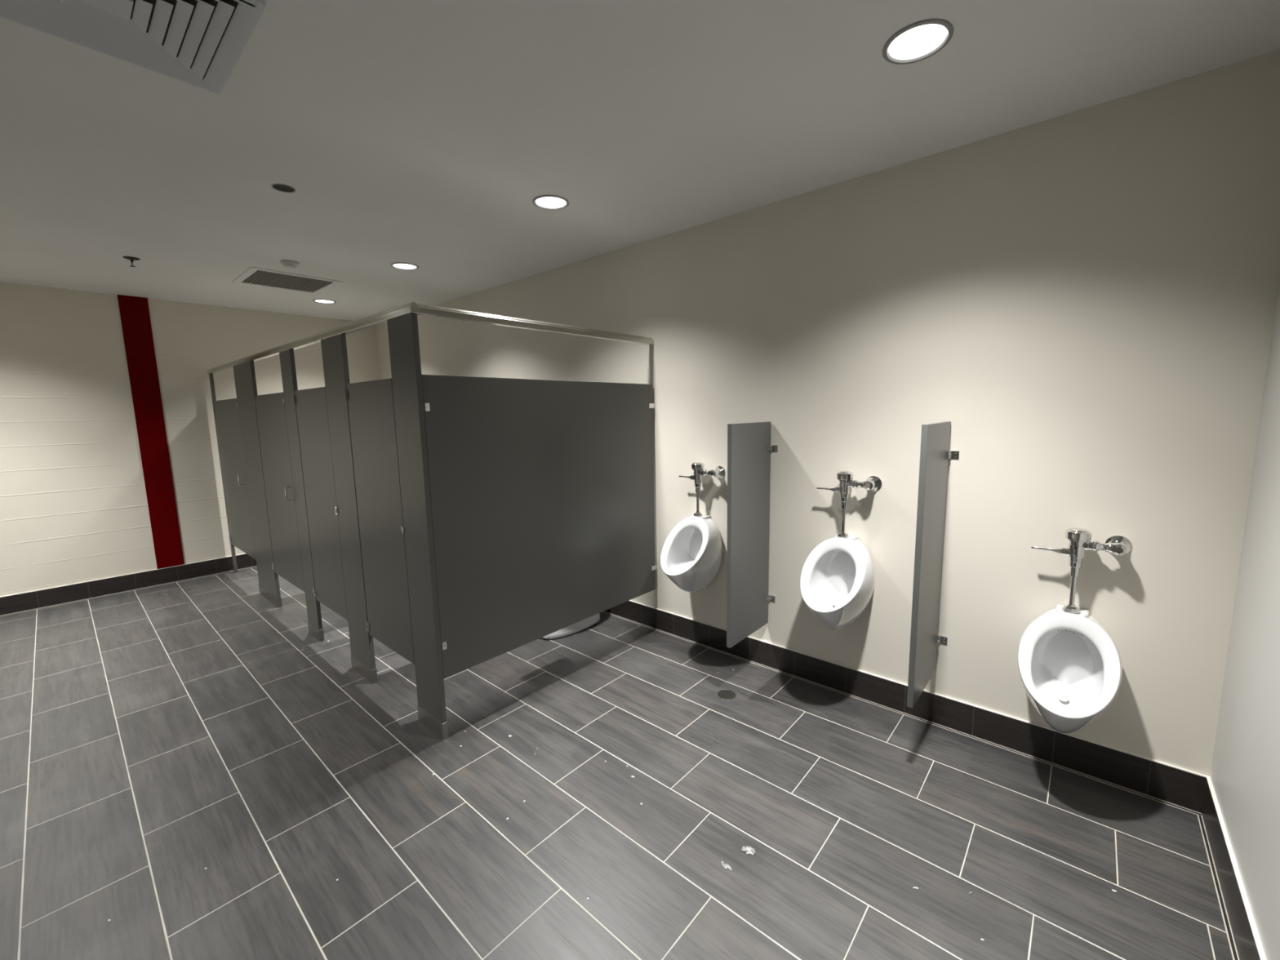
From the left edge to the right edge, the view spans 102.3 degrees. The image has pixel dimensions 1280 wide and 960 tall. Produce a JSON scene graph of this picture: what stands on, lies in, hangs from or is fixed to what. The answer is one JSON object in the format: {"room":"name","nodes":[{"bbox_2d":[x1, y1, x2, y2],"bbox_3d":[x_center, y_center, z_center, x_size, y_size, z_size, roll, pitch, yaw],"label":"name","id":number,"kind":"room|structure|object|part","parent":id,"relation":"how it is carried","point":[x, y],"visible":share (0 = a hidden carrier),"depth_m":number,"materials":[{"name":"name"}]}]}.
{"room":"public restroom","nodes":[
{"label":"public restroom","id":0,"kind":"room"},
{"bbox_2d":[0,281,379,596],"bbox_3d":[-4.735,-0.361,5.146,0.100,2.793,4.200,6,10,41],"label":"wall","id":1,"kind":"structure","parent":0,"point":[74,508],"depth_m":4.79,"materials":[{"name":"beige tile"}]},
{"bbox_2d":[0,553,257,616],"bbox_3d":[-4.669,0.946,5.283,0.011,0.164,4.200,6,10,41],"label":"baseboard","id":2,"kind":"structure","parent":1,"relation":"attached to","point":[17,602],"depth_m":4.91,"materials":[{"name":"tile"}]},
{"bbox_2d":[117,294,184,568],"bbox_3d":[-4.755,-0.428,5.027,0.016,2.628,0.204,6,10,41],"label":"red stripe","id":3,"kind":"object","parent":1,"relation":"attached to","point":[135,315],"depth_m":5.01,"materials":[{"name":"red paint"}]},
{"bbox_2d":[0,566,1232,959],"bbox_3d":[-1.902,1.344,2.898,7.555,0.100,4.400,6,10,41],"label":"floor","id":4,"kind":"structure","parent":0,"point":[152,739],"depth_m":2.09,"materials":[{"name":"tile"}]},
{"bbox_2d":[206,301,657,740],"bbox_3d":[-2.170,-0.002,4.561,4.553,2.142,1.773,6,10,41],"label":"partition","id":5,"kind":"object","parent":4,"relation":"on","point":[455,524],"depth_m":2.99,"materials":[{"name":"grey"}]},
{"bbox_3d":[-3.962,-0.029,5.046,0.983,1.497,0.026,6,10,41],"label":"door","id":6,"kind":"part","parent":5,"relation":"part of","materials":[{"name":"grey"}]},
{"bbox_3d":[-3.686,-0.002,4.761,0.026,0.126,0.043,6,10,41],"label":"handle","id":7,"kind":"part","parent":5,"relation":"part of","materials":[{"name":"silver metal"}]},
{"bbox_3d":[-2.841,0.079,4.073,0.786,1.497,0.026,6,10,41],"label":"door","id":8,"kind":"part","parent":5,"relation":"part of","materials":[{"name":"grey"}]},
{"bbox_3d":[-2.609,0.102,3.825,0.026,0.126,0.043,6,10,41],"label":"handle","id":9,"kind":"part","parent":5,"relation":"part of","materials":[{"name":"silver metal"}]},
{"bbox_3d":[-2.129,0.148,3.454,0.598,1.497,0.026,6,10,41],"label":"door","id":10,"kind":"part","parent":5,"relation":"part of","materials":[{"name":"grey"}]},
{"bbox_3d":[-1.428,0.216,2.845,0.587,1.497,0.026,6,10,41],"label":"door","id":11,"kind":"part","parent":5,"relation":"part of","materials":[{"name":"grey"}]},
{"bbox_3d":[-0.458,0.161,3.116,0.026,1.500,1.668,6,10,41],"label":"panel","id":12,"kind":"part","parent":5,"relation":"part of","materials":[{"name":"grey"}]},
{"bbox_2d":[542,613,599,639],"bbox_3d":[-0.510,0.666,3.901,0.377,0.930,0.718,6,10,41],"label":"toilet","id":13,"kind":"object","parent":4,"relation":"on","point":[584,624],"visible":0.07,"depth_m":3.82,"materials":[{"name":"white ceramic"}]},
{"bbox_2d":[717,689,736,700],"bbox_3d":[0.500,1.238,2.972,0.108,0.003,0.108,6,10,41],"label":"floor drain","id":14,"kind":"object","parent":4,"relation":"on","point":[727,695],"visible":1,"depth_m":2.97,"materials":[{"name":"silver metal"}]},
{"bbox_2d":[0,0,1279,320],"bbox_3d":[-1.955,-1.533,2.516,7.555,0.120,4.400,6,10,41],"label":"ceiling","id":15,"kind":"structure","parent":0,"point":[424,134],"depth_m":2.07,"materials":[{"name":"paint"}]},
{"bbox_2d":[122,256,140,266],"bbox_3d":[-3.666,-1.571,3.719,0.090,0.058,0.090,6,10,41],"label":"sprinkler","id":16,"kind":"object","parent":15,"relation":"attached to","point":[131,258],"visible":1,"depth_m":3.71,"materials":[{"name":"brown metal"}]},
{"bbox_2d":[0,0,266,94],"bbox_3d":[-1.478,-1.328,1.426,0.600,0.017,0.600,6,10,41],"label":"ceiling vent","id":17,"kind":"object","parent":15,"relation":"in","point":[199,43],"visible":1,"depth_m":1.53,"materials":[{"name":"grey metal"}]},
{"bbox_3d":[-1.478,-1.328,1.426,0.100,0.008,0.100,6,10,41],"label":"plate","id":18,"kind":"part","parent":17,"relation":"part of","materials":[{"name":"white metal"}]},
{"bbox_3d":[-1.478,-1.336,1.425,0.580,0.001,0.580,6,10,41],"label":"plate","id":19,"kind":"part","parent":17,"relation":"part of","materials":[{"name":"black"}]},
{"bbox_2d":[271,183,296,192],"bbox_3d":[-1.818,-1.488,2.630,0.104,0.003,0.104,6,10,41],"label":"ceiling opening","id":20,"kind":"structure","parent":15,"relation":"attached to","point":[279,187],"depth_m":2.63,"materials":[{"name":"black metal"}]},
{"bbox_2d":[231,266,342,294],"bbox_3d":[-3.031,-1.704,4.434,0.650,0.007,0.650,6,10,41],"label":"ceiling vent","id":21,"kind":"object","parent":15,"relation":"in","point":[254,276],"visible":1,"depth_m":4.40,"materials":[{"name":"metal"}]},
{"bbox_2d":[280,259,299,268],"bbox_3d":[-2.639,-1.620,3.886,0.124,0.042,0.124,6,10,41],"label":"smoke detector","id":22,"kind":"object","parent":15,"relation":"attached to","point":[287,264],"visible":1,"depth_m":3.85,"materials":[{"name":"white plastic"}]},
{"bbox_2d":[312,298,336,303],"bbox_3d":[-3.187,-1.807,5.207,0.201,0.012,0.201,6,10,41],"label":"recessed light","id":23,"kind":"object","parent":15,"relation":"in","point":[317,300],"visible":1,"depth_m":5.21,"materials":[{"name":"white metal"}]},
{"bbox_2d":[391,262,418,270],"bbox_3d":[-1.843,-1.676,4.039,0.201,0.012,0.201,6,10,41],"label":"recessed light","id":24,"kind":"object","parent":15,"relation":"in","point":[399,265],"visible":1,"depth_m":4.04,"materials":[{"name":"silver metal"}]},
{"bbox_2d":[532,194,568,210],"bbox_3d":[-0.496,-1.546,2.868,0.201,0.012,0.201,6,10,41],"label":"recessed light","id":25,"kind":"object","parent":15,"relation":"in","point":[553,202],"visible":1,"depth_m":2.87,"materials":[{"name":"silver metal"}]},
{"bbox_2d":[882,18,953,64],"bbox_3d":[0.893,-1.411,1.661,0.201,0.012,0.201,6,10,41],"label":"recessed light","id":26,"kind":"object","parent":15,"relation":"in","point":[918,41],"visible":1,"depth_m":1.66,"materials":[{"name":"white glass"}]},
{"bbox_2d":[374,49,1279,776],"bbox_3d":[-0.514,-0.328,4.309,7.355,2.793,0.100,6,10,41],"label":"wall","id":27,"kind":"structure","parent":0,"point":[1086,297],"depth_m":2.36,"materials":[{"name":"paint"}]},
{"bbox_2d":[660,514,722,592],"bbox_3d":[0.312,0.506,3.377,0.339,0.512,0.386,6,10,41],"label":"urinal","id":28,"kind":"object","parent":27,"relation":"attached to","point":[691,553],"visible":1,"depth_m":3.38,"materials":[{"name":"white ceramic"}]},
{"bbox_2d":[679,462,724,516],"bbox_3d":[0.397,0.060,3.416,0.327,0.356,0.102,4,9,36],"label":"valve","id":29,"kind":"object","parent":27,"relation":"attached to","point":[698,468],"visible":1,"depth_m":3.38,"materials":[{"name":"silver metal"}]},
{"bbox_3d":[0.311,-0.021,3.468,0.117,0.035,0.035,6,10,41],"label":"handle","id":30,"kind":"part","parent":29,"relation":"part of","materials":[{"name":"silver metal"}]},
{"bbox_2d":[726,422,777,648],"bbox_3d":[0.655,0.300,2.992,0.068,1.258,0.463,6,10,41],"label":"screen","id":31,"kind":"object","parent":27,"relation":"attached to","point":[749,447],"visible":1,"depth_m":2.96,"materials":[{"name":"grey"}]},
{"bbox_2d":[800,533,875,630],"bbox_3d":[1.033,0.576,2.750,0.339,0.512,0.386,6,10,41],"label":"urinal","id":32,"kind":"object","parent":27,"relation":"attached to","point":[837,579],"visible":0.98,"depth_m":2.79,"materials":[{"name":"white ceramic"}]},
{"bbox_2d":[816,471,881,537],"bbox_3d":[1.118,0.130,2.789,0.327,0.356,0.102,4,9,36],"label":"valve","id":33,"kind":"object","parent":27,"relation":"attached to","point":[873,483],"visible":1,"depth_m":2.75,"materials":[{"name":"silver metal"}]},
{"bbox_3d":[1.032,0.049,2.841,0.117,0.035,0.035,6,10,41],"label":"handle","id":34,"kind":"part","parent":33,"relation":"part of","materials":[{"name":"silver metal"}]},
{"bbox_2d":[602,600,1206,815],"bbox_3d":[-0.527,0.981,4.441,7.333,0.164,0.011,6,10,41],"label":"baseboard","id":35,"kind":"structure","parent":27,"relation":"attached to","point":[1169,783],"depth_m":2.56,"materials":[{"name":"tile"}]},
{"bbox_2d":[906,421,959,707],"bbox_3d":[1.359,0.368,2.380,0.068,1.258,0.463,6,10,41],"label":"screen","id":36,"kind":"object","parent":27,"relation":"attached to","point":[935,452],"visible":1,"depth_m":2.31,"materials":[{"name":"silver metal"}]},
{"bbox_2d":[1017,604,1122,733],"bbox_3d":[1.766,0.827,2.139,0.339,0.512,0.386,6,10,41],"label":"urinal","id":37,"kind":"object","parent":27,"relation":"attached to","point":[1070,666],"visible":1,"depth_m":2.18,"materials":[{"name":"white ceramic"}]},
{"bbox_2d":[1031,527,1132,613],"bbox_3d":[1.852,0.381,2.178,0.327,0.356,0.102,4,9,36],"label":"valve","id":38,"kind":"object","parent":27,"relation":"attached to","point":[1079,539],"visible":1,"depth_m":2.14,"materials":[{"name":"silver metal"}]},
{"bbox_3d":[1.766,0.300,2.230,0.117,0.035,0.035,6,10,41],"label":"handle","id":39,"kind":"part","parent":38,"relation":"part of","materials":[{"name":"silver metal"}]},
{"bbox_2d":[1209,276,1279,959],"bbox_3d":[0.877,0.183,0.269,0.100,2.793,4.200,6,10,41],"label":"wall","id":40,"kind":"structure","parent":0,"point":[1245,775],"depth_m":1.65,"materials":[{"name":"paint"}]},
{"bbox_2d":[1196,814,1239,959],"bbox_3d":[0.848,1.560,0.492,0.012,0.006,4.165,6,10,41],"label":"trim","id":41,"kind":"structure","parent":40,"relation":"attached to","point":[1221,902],"depth_m":1.72,"materials":[{"name":"grey tile"}]},
{"bbox_2d":[1201,775,1266,959],"bbox_3d":[0.860,1.482,0.479,0.011,0.164,4.200,6,10,41],"label":"baseboard","id":42,"kind":"structure","parent":40,"relation":"attached to","point":[1247,941],"depth_m":1.65,"materials":[{"name":"tile"}]}
]}

